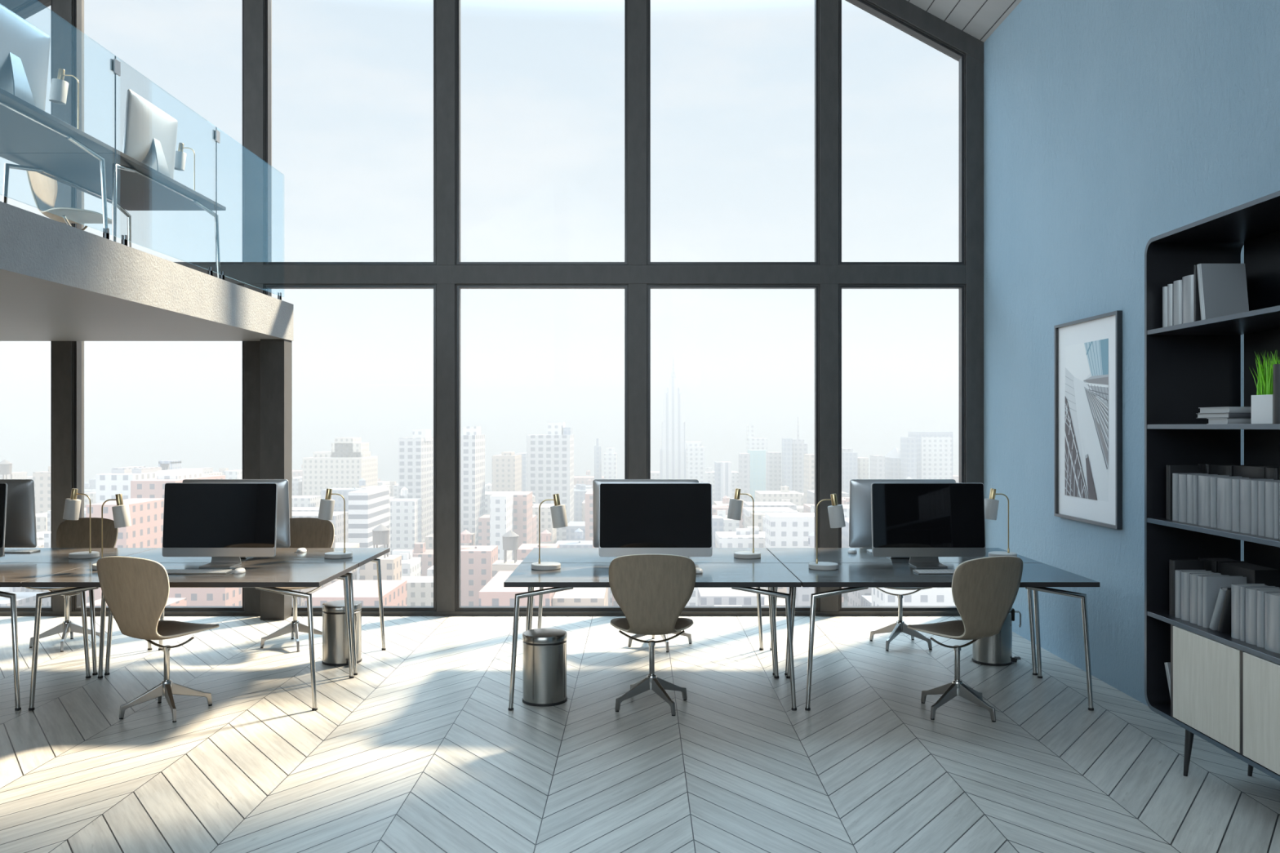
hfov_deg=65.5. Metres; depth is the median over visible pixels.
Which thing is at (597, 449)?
building
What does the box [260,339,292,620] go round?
column
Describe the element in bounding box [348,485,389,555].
building
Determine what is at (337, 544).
building
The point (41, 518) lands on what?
building
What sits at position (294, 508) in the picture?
building
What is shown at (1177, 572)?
book
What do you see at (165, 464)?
building
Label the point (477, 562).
building
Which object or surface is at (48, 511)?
building
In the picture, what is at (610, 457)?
building
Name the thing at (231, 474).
building
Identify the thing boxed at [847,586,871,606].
building
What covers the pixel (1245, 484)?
book
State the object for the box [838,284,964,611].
window
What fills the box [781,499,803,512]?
building
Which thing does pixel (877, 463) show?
building
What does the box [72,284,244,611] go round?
window
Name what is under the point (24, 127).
office desk
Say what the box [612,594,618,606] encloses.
building
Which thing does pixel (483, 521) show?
building
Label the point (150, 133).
desktop monitor
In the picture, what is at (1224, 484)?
book
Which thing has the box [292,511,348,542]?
building
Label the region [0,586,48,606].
building
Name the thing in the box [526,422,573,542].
building
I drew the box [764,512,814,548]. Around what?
building
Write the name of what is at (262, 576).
office desk
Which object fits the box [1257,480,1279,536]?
book
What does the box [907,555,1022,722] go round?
office chair
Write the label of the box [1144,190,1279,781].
bookcase
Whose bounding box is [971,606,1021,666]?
pedal bin
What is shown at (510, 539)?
water tower
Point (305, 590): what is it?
building
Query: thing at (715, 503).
building
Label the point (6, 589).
building
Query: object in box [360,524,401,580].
building
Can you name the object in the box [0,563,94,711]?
office desk
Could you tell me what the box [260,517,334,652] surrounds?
office chair
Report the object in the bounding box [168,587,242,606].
building
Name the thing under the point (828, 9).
window mullion
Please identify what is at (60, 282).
floor
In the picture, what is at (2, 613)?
trim
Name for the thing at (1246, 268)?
book
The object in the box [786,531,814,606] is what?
building
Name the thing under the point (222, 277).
glass clip
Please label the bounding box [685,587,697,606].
building
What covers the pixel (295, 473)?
building
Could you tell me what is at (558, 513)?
desk lamp
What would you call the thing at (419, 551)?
building
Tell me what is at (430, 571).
building
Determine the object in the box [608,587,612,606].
building
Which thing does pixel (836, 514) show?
desk lamp
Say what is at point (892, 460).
building
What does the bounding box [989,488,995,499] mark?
socket
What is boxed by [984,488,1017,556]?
desk lamp
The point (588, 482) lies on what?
building
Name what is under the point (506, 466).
building
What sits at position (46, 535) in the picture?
building
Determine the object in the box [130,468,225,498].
building
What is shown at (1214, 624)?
book
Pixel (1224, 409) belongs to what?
book
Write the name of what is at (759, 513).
building
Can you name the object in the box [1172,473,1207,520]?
book
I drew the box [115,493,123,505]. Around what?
socket
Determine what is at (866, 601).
building
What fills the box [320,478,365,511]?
building
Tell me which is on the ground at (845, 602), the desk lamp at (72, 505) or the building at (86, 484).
the building at (86, 484)
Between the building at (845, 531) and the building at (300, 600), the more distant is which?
the building at (845, 531)
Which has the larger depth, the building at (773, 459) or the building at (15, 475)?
the building at (15, 475)
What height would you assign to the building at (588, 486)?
23.473 m
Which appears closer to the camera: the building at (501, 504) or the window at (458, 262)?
the window at (458, 262)
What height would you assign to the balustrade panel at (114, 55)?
1.040 m
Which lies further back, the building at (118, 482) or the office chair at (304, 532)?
the building at (118, 482)
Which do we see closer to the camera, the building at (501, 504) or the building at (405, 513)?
the building at (501, 504)
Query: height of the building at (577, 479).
28.816 m
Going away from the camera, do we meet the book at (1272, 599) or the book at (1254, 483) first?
the book at (1272, 599)
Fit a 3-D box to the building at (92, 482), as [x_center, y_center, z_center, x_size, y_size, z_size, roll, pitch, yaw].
[-434.100,54.557,835.626,38.579,26.146,33.005,0,0,0]
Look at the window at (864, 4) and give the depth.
8.59 m
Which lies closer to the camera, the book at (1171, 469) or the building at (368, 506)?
the book at (1171, 469)
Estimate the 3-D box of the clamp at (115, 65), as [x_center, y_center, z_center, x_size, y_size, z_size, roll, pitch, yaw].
[-3.030,-2.075,5.750,0.028,0.080,0.060,0,0,0]
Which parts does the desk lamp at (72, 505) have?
lamp shade, post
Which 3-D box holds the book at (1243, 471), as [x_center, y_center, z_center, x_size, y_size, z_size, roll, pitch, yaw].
[2.755,0.309,4.408,0.150,0.266,0.227,0,0,0]
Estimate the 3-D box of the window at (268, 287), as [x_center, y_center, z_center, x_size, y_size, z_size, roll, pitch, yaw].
[-2.498,0.183,8.626,1.513,2.846,0.093,0,0,0]
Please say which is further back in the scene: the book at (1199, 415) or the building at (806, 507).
the building at (806, 507)
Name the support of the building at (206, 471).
on the ground at (845, 602)
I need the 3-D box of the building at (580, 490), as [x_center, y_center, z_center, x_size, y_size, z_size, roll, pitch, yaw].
[-39.889,53.955,687.769,21.571,27.351,26.593,0,0,0]
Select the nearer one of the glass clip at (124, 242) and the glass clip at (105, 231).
the glass clip at (105, 231)
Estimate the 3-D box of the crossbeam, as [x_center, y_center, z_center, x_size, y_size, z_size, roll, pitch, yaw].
[-1.650,-1.310,8.666,8.912,0.163,0.202,0,0,0]
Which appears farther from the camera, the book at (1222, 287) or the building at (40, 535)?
the building at (40, 535)
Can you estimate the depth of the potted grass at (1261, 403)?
4.04 m
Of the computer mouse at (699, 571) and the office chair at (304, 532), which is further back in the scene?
the office chair at (304, 532)
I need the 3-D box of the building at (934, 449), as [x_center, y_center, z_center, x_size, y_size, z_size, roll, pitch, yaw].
[219.155,35.835,751.750,26.258,63.590,26.500,0,0,0]
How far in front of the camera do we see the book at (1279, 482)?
3.89 m
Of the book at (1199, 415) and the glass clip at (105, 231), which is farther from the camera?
the glass clip at (105, 231)
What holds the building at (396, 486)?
on the ground at (845, 602)
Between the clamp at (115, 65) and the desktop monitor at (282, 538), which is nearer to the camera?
the clamp at (115, 65)
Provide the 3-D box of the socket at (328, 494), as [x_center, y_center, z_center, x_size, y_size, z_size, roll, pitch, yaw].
[-2.117,0.459,6.770,0.046,0.077,0.037,0,0,0]
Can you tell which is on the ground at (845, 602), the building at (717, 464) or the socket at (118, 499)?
the building at (717, 464)
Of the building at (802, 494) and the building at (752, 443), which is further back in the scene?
the building at (752, 443)
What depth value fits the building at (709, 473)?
824.32 m
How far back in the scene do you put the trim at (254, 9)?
8.57 m
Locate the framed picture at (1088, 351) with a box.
[1053,310,1122,529]
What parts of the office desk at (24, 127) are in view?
rail, leg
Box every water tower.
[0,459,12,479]
[492,530,523,577]
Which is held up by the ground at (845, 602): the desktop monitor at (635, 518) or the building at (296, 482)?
the building at (296, 482)
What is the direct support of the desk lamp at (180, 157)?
on the office desk at (139, 186)
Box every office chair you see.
[24,517,118,652]
[26,170,111,230]
[96,556,219,722]
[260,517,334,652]
[608,554,696,715]
[627,631,692,652]
[869,587,932,651]
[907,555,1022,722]
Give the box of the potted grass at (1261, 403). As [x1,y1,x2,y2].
[1248,350,1279,423]
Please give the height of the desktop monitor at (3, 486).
0.529 m
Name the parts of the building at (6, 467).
tank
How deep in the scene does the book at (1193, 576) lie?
4.50 m
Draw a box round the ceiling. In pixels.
[906,0,1022,42]
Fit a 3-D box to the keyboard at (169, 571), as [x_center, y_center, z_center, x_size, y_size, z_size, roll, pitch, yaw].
[-2.705,0.883,6.060,0.420,0.013,0.114,0,0,0]
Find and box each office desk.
[0,88,114,228]
[0,149,226,278]
[0,547,156,675]
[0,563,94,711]
[22,563,358,711]
[104,547,390,675]
[503,563,801,711]
[520,547,781,675]
[766,547,1042,675]
[782,563,1099,711]
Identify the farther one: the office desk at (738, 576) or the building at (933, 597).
the building at (933, 597)
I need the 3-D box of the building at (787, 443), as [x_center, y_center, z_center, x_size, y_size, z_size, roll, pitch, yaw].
[112.971,38.367,765.000,5.793,58.526,16.000,0,0,0]
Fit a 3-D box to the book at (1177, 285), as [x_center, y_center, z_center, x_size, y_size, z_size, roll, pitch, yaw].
[2.575,-0.573,4.651,0.150,0.215,0.067,0,0,0]
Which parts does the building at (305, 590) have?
tank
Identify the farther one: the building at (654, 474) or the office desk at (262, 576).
the building at (654, 474)
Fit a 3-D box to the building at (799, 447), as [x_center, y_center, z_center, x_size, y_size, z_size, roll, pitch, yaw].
[123.526,30.046,778.000,10.887,75.167,24.000,0,0,0]
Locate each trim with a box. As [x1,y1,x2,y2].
[0,0,50,19]
[0,611,959,616]
[53,0,84,611]
[244,0,271,611]
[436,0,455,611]
[627,0,647,479]
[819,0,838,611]
[845,0,983,62]
[964,53,983,484]
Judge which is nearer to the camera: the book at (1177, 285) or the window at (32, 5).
the book at (1177, 285)
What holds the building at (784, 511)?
on the ground at (845, 602)
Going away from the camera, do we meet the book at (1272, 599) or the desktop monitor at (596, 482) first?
the book at (1272, 599)
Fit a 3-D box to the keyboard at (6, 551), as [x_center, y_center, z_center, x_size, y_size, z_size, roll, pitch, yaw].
[-4.490,0.883,7.050,0.420,0.013,0.114,0,0,0]
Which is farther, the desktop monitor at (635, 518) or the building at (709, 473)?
the building at (709, 473)
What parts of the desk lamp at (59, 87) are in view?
lamp shade, post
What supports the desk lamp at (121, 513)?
on the office desk at (262, 576)
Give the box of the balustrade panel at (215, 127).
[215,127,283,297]
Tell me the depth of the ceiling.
8.29 m
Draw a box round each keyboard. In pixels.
[4,549,39,553]
[165,569,233,573]
[912,569,955,573]
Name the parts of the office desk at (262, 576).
leg, leg, rail, leg, leg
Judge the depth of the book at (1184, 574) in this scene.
4.57 m
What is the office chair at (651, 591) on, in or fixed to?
on the floor at (423, 750)
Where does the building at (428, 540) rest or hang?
on the ground at (845, 602)
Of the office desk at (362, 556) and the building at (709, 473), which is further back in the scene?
the building at (709, 473)
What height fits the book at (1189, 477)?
0.222 m
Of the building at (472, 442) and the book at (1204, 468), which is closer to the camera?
the book at (1204, 468)
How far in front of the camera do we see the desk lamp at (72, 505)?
6.74 m
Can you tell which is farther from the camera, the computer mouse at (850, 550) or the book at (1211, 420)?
the computer mouse at (850, 550)
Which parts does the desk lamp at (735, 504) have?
lamp shade, post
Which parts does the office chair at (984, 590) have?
leg, leg, leg, leg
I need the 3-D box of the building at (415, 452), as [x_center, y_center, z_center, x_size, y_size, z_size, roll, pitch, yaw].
[-129.184,34.733,576.000,13.469,65.793,32.000,0,0,0]
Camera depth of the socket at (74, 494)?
6.76 m
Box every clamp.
[110,58,120,75]
[212,129,220,142]
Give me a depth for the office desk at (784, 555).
6.70 m
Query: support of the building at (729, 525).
on the ground at (845, 602)
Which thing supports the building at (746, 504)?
on the ground at (845, 602)
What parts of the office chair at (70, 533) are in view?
leg, leg, leg, leg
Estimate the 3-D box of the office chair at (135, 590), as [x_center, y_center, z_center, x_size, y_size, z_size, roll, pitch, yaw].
[-2.710,1.168,5.651,0.489,0.924,0.547,0,0,19]
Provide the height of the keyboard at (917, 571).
0.013 m
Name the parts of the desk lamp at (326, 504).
lamp shade, post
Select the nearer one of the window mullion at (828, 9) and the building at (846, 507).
the window mullion at (828, 9)
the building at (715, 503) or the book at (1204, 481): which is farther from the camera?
the building at (715, 503)
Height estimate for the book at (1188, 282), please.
0.224 m
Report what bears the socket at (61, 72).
attached to the desk lamp at (59, 87)
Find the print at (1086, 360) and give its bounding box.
[1064,338,1108,502]
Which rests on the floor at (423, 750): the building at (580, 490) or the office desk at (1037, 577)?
the office desk at (1037, 577)
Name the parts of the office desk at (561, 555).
leg, leg, leg, leg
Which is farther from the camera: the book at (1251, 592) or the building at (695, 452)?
the building at (695, 452)
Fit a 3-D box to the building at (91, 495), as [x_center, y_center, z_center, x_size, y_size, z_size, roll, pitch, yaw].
[-306.147,50.856,585.500,32.380,33.547,21.730,0,0,0]
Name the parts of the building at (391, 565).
tank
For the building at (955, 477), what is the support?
on the ground at (845, 602)
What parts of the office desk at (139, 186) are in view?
leg, rail, leg, leg, rail, leg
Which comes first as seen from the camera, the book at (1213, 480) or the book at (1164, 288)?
the book at (1213, 480)
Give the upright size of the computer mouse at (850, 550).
0.027 m
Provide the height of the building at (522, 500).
36.911 m
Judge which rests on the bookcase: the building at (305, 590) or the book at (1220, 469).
the book at (1220, 469)
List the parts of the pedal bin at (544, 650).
lid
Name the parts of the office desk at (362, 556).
leg, leg, leg, leg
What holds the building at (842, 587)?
on the ground at (845, 602)
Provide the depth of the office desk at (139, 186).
7.09 m
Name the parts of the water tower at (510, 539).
leg, tank, leg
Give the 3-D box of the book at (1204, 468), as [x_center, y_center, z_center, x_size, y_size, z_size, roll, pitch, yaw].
[2.755,0.311,4.758,0.150,0.262,0.085,0,0,0]
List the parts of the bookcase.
leg, door, shelf, shelf, shelf, shelf, leg, door, panel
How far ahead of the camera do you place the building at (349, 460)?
639.95 m
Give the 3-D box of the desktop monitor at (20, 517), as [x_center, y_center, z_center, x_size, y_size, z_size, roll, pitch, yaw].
[-4.490,0.625,6.793,0.720,0.529,0.183,0,0,0]
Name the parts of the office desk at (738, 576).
leg, leg, rail, leg, leg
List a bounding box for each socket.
[57,68,65,79]
[70,488,78,499]
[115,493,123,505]
[177,142,183,151]
[324,488,332,499]
[553,493,559,506]
[733,488,741,499]
[830,493,837,506]
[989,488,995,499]
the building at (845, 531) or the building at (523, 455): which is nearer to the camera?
the building at (845, 531)
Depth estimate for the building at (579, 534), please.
437.15 m
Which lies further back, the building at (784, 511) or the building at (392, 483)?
the building at (392, 483)
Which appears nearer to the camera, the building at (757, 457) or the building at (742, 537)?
the building at (742, 537)
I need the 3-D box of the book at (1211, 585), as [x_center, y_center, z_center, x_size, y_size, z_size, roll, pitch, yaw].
[2.595,0.779,4.418,0.190,0.226,0.028,0,0,0]
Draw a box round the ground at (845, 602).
[484,483,847,606]
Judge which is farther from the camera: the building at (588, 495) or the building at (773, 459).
the building at (773, 459)
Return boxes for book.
[1162,286,1167,327]
[1164,662,1170,697]
[1166,465,1199,519]
[1167,284,1173,326]
[1168,559,1204,616]
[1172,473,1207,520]
[1173,280,1182,325]
[1174,569,1205,618]
[1177,474,1186,522]
[1181,570,1213,621]
[1182,274,1194,324]
[1186,474,1217,524]
[1189,573,1227,624]
[1193,475,1198,524]
[1194,265,1200,321]
[1195,413,1251,417]
[1196,263,1248,319]
[1197,463,1226,474]
[1197,575,1229,626]
[1198,406,1251,413]
[1198,475,1241,526]
[1198,556,1245,573]
[1202,576,1246,627]
[1207,417,1251,424]
[1208,586,1231,630]
[1209,464,1239,476]
[1210,477,1217,528]
[1217,477,1264,530]
[1217,561,1279,588]
[1217,587,1231,632]
[1231,479,1239,532]
[1231,583,1267,639]
[1233,465,1268,479]
[1240,479,1273,533]
[1240,586,1275,641]
[1245,267,1247,286]
[1245,586,1279,645]
[1250,480,1279,535]
[1256,589,1279,648]
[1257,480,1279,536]
[1264,591,1279,653]
[1265,466,1279,479]
[1265,481,1279,537]
[1272,364,1279,423]
[1274,482,1279,538]
[1279,482,1279,539]
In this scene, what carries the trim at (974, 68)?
attached to the wall
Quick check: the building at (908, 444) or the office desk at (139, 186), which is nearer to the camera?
the office desk at (139, 186)
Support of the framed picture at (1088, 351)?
attached to the wall
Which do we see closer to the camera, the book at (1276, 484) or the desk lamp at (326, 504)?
the book at (1276, 484)
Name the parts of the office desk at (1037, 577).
leg, leg, rail, leg, leg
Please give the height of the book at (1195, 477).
0.222 m
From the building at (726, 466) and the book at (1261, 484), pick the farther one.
the building at (726, 466)
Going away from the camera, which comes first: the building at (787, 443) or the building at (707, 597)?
the building at (707, 597)
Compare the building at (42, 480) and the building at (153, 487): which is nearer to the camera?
the building at (153, 487)
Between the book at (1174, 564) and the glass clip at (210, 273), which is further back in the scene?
the glass clip at (210, 273)
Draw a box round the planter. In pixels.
[1251,394,1272,423]
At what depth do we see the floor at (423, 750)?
5.06 m
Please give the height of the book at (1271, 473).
0.266 m
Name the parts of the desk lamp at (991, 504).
lamp shade, post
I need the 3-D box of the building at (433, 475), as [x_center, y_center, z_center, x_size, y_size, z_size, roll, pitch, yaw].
[-121.744,47.607,632.922,25.178,40.045,25.457,0,0,0]
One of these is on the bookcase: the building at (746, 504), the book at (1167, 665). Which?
the book at (1167, 665)
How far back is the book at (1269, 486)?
3.96 m
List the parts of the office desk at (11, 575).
leg, leg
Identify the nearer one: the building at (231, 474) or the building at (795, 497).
the building at (231, 474)
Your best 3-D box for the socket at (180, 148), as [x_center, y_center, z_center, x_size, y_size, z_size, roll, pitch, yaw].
[-3.657,-2.221,7.930,0.046,0.077,0.037,0,0,0]
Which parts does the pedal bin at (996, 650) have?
handle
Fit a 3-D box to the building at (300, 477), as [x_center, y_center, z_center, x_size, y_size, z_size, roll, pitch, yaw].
[-272.572,55.006,830.866,35.520,25.248,34.839,0,0,0]
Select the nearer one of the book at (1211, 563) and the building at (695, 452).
the book at (1211, 563)
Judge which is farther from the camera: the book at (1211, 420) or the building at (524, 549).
the building at (524, 549)
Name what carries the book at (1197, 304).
on the bookcase
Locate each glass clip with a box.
[102,227,109,239]
[121,235,127,245]
[208,266,213,275]
[219,271,224,279]
[277,292,281,300]
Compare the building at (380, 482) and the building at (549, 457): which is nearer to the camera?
the building at (549, 457)
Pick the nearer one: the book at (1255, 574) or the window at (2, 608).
the book at (1255, 574)
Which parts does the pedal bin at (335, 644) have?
lid, handle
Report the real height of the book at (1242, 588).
0.225 m
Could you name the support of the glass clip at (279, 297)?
on the floor at (60, 282)
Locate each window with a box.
[0,341,53,611]
[12,0,53,115]
[72,0,244,265]
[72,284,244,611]
[264,0,436,265]
[264,284,436,611]
[455,0,627,265]
[455,284,627,611]
[647,0,819,265]
[647,284,819,611]
[838,0,964,265]
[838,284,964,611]
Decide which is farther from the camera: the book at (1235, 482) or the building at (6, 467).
the building at (6, 467)
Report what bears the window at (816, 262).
attached to the crossbeam
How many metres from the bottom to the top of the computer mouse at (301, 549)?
0.027 m
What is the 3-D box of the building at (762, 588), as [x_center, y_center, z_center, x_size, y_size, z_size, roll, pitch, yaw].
[39.489,55.443,340.972,12.247,24.374,16.908,0,0,0]
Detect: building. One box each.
[0,471,26,479]
[0,586,39,592]
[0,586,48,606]
[32,466,50,513]
[35,512,47,532]
[35,540,44,591]
[36,530,50,540]
[44,532,85,606]
[47,507,85,530]
[84,481,95,493]
[84,491,95,507]
[85,497,164,603]
[85,587,186,606]
[88,479,95,488]
[95,466,161,503]
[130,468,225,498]
[158,460,181,470]
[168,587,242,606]
[200,467,222,475]
[213,467,228,475]
[224,469,242,479]
[292,464,302,476]
[292,475,302,495]
[292,495,320,507]
[292,506,319,511]
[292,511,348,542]
[292,589,303,606]
[293,475,302,479]
[302,437,377,495]
[303,534,342,606]
[304,580,407,606]
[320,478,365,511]
[335,542,359,580]
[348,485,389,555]
[356,549,421,580]
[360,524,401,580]
[377,480,390,485]
[380,484,390,555]
[390,481,398,497]
[390,487,421,555]
[393,484,398,498]
[398,429,432,542]
[401,576,433,606]
[412,542,433,576]
[424,533,475,549]
[426,565,433,576]
[432,475,433,533]
[460,426,484,545]
[460,529,497,606]
[478,515,536,545]
[479,571,555,606]
[484,483,511,515]
[489,492,513,559]
[492,451,521,491]
[511,491,532,559]
[515,453,526,491]
[516,529,559,559]
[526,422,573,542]
[532,494,556,543]
[552,587,608,606]
[555,528,592,547]
[566,521,585,540]
[573,470,604,484]
[573,484,592,488]
[573,484,592,521]
[582,500,585,521]
[585,490,593,540]
[586,479,591,484]
[594,438,601,479]
[604,448,616,479]
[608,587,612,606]
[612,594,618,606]
[650,471,659,479]
[659,356,685,479]
[685,441,705,483]
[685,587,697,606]
[697,587,764,606]
[705,467,738,505]
[711,495,743,528]
[711,510,739,531]
[711,515,723,547]
[713,497,746,505]
[714,462,720,501]
[714,604,742,606]
[715,526,764,547]
[720,461,731,501]
[738,453,750,502]
[743,502,796,528]
[743,507,792,531]
[746,424,767,490]
[747,449,765,502]
[751,586,768,590]
[755,486,801,506]
[762,510,799,531]
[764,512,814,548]
[764,586,786,606]
[766,452,781,490]
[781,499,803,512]
[782,438,792,490]
[784,485,804,506]
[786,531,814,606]
[792,417,807,493]
[803,497,849,512]
[804,453,814,503]
[806,489,848,503]
[810,504,849,517]
[841,448,857,497]
[841,517,850,599]
[841,586,843,606]
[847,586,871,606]
[857,457,868,479]
[861,595,871,606]
[870,455,884,479]
[871,587,955,606]
[884,446,900,479]
[900,436,916,479]
[907,431,952,479]
[952,475,959,483]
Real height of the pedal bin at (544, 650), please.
0.408 m
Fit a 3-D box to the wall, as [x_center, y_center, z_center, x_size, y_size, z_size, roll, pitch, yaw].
[3.085,-0.987,2.509,0.250,5.234,12.617,0,0,0]
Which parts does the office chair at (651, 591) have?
leg, leg, leg, leg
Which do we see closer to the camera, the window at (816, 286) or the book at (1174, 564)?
the book at (1174, 564)
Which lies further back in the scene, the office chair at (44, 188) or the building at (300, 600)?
the building at (300, 600)
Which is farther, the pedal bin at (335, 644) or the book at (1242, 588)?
the pedal bin at (335, 644)
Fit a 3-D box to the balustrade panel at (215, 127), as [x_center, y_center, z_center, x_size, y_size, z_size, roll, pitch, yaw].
[-3.030,-1.620,7.791,0.012,1.040,1.350,0,0,0]
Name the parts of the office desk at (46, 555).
leg, leg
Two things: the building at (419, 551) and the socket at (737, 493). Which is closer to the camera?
the socket at (737, 493)
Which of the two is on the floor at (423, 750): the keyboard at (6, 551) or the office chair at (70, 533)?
the office chair at (70, 533)
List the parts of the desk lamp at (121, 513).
post, lamp shade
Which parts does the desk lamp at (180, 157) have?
lamp shade, post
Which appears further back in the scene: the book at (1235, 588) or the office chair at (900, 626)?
the office chair at (900, 626)
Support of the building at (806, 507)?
on the ground at (845, 602)
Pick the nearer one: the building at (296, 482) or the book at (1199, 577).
the book at (1199, 577)
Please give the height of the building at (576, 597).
26.172 m
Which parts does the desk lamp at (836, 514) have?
post, lamp shade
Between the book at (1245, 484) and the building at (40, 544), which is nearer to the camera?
the book at (1245, 484)
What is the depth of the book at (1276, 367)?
3.91 m
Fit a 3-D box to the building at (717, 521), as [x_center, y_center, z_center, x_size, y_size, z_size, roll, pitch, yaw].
[34.734,55.772,509.948,14.906,23.717,15.761,0,0,0]
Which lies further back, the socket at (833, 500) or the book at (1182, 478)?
the socket at (833, 500)
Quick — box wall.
[983,0,1279,706]
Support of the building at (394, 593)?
on the ground at (845, 602)
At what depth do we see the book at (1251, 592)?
4.08 m
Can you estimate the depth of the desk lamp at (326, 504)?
6.74 m
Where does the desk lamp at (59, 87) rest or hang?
on the office desk at (24, 127)
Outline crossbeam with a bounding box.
[183,265,965,284]
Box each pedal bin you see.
[321,600,361,666]
[522,628,567,706]
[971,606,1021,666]
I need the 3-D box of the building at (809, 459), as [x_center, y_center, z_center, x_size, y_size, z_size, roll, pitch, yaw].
[115.947,43.295,677.000,5.834,48.670,20.000,0,0,0]
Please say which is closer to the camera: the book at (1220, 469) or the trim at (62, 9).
the book at (1220, 469)
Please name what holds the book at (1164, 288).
on the bookcase
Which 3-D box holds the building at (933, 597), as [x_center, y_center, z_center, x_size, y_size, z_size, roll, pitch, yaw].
[69.772,48.773,251.185,19.482,37.714,14.027,0,0,0]
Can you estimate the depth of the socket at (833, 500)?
6.22 m
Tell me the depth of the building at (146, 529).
287.67 m
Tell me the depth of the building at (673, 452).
832.21 m
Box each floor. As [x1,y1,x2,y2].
[0,200,293,341]
[0,616,1279,852]
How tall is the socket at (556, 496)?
0.077 m
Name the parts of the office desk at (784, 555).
leg, leg, leg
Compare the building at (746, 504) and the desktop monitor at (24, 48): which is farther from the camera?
the building at (746, 504)
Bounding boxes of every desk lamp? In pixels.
[48,68,79,128]
[62,488,99,559]
[92,493,131,570]
[174,142,195,191]
[318,488,352,559]
[531,493,568,570]
[727,488,760,559]
[808,493,845,570]
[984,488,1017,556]
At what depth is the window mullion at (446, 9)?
8.57 m
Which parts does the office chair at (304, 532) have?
leg, leg, leg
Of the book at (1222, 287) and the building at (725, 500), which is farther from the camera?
the building at (725, 500)
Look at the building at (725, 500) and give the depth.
573.64 m
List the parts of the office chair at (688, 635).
leg, leg, leg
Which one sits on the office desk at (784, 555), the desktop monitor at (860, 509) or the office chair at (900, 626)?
the desktop monitor at (860, 509)
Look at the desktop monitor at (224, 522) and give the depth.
6.34 m
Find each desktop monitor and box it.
[0,3,50,111]
[0,479,36,555]
[0,483,7,556]
[122,88,177,178]
[162,483,277,568]
[182,479,290,558]
[592,479,698,547]
[599,483,711,556]
[848,479,955,558]
[871,483,986,568]
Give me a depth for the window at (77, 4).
8.59 m
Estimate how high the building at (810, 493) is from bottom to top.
29.590 m
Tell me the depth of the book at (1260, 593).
4.02 m
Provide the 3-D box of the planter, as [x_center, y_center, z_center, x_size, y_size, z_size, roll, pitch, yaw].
[2.575,-0.069,4.040,0.116,0.118,0.116,0,0,-8]
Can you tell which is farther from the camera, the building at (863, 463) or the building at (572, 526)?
the building at (863, 463)
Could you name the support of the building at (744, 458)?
on the ground at (845, 602)
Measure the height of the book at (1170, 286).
0.208 m
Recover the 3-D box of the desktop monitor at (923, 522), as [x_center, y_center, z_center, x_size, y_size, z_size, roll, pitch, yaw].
[1.837,0.625,6.351,0.720,0.529,0.183,0,0,0]
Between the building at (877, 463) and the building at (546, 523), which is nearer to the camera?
the building at (546, 523)
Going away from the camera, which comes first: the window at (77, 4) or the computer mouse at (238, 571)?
the computer mouse at (238, 571)
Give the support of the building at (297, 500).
on the ground at (845, 602)
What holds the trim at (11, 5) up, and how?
attached to the ceiling
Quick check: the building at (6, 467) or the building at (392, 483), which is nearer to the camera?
the building at (6, 467)
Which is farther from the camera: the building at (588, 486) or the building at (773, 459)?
the building at (773, 459)
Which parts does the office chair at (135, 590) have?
leg, leg, leg, leg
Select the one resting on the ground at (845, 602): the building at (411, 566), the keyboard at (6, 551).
the building at (411, 566)
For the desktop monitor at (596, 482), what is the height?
0.529 m
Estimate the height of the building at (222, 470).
32.800 m
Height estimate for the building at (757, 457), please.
49.855 m
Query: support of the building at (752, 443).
on the ground at (845, 602)
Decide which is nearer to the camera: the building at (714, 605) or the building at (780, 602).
the building at (714, 605)
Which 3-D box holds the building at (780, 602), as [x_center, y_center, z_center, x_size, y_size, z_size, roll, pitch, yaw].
[43.052,57.618,300.600,25.684,20.024,21.084,0,0,0]
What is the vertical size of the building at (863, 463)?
43.629 m
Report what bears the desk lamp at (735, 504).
on the office desk at (561, 555)
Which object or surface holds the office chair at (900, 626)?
on the floor at (423, 750)
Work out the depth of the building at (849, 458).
747.99 m
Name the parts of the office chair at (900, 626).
leg, leg, leg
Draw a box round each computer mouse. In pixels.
[233,568,245,573]
[296,547,306,552]
[695,568,702,573]
[847,548,857,553]
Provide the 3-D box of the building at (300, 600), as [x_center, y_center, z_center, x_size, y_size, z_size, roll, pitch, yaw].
[-106.007,55.263,300.748,13.309,24.734,21.282,0,0,0]
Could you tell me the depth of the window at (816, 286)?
8.59 m
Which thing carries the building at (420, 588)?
on the ground at (845, 602)
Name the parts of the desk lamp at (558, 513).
post, lamp shade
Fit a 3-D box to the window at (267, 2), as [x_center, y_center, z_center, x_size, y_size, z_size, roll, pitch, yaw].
[-2.498,-3.480,8.626,1.513,4.203,0.093,0,0,0]

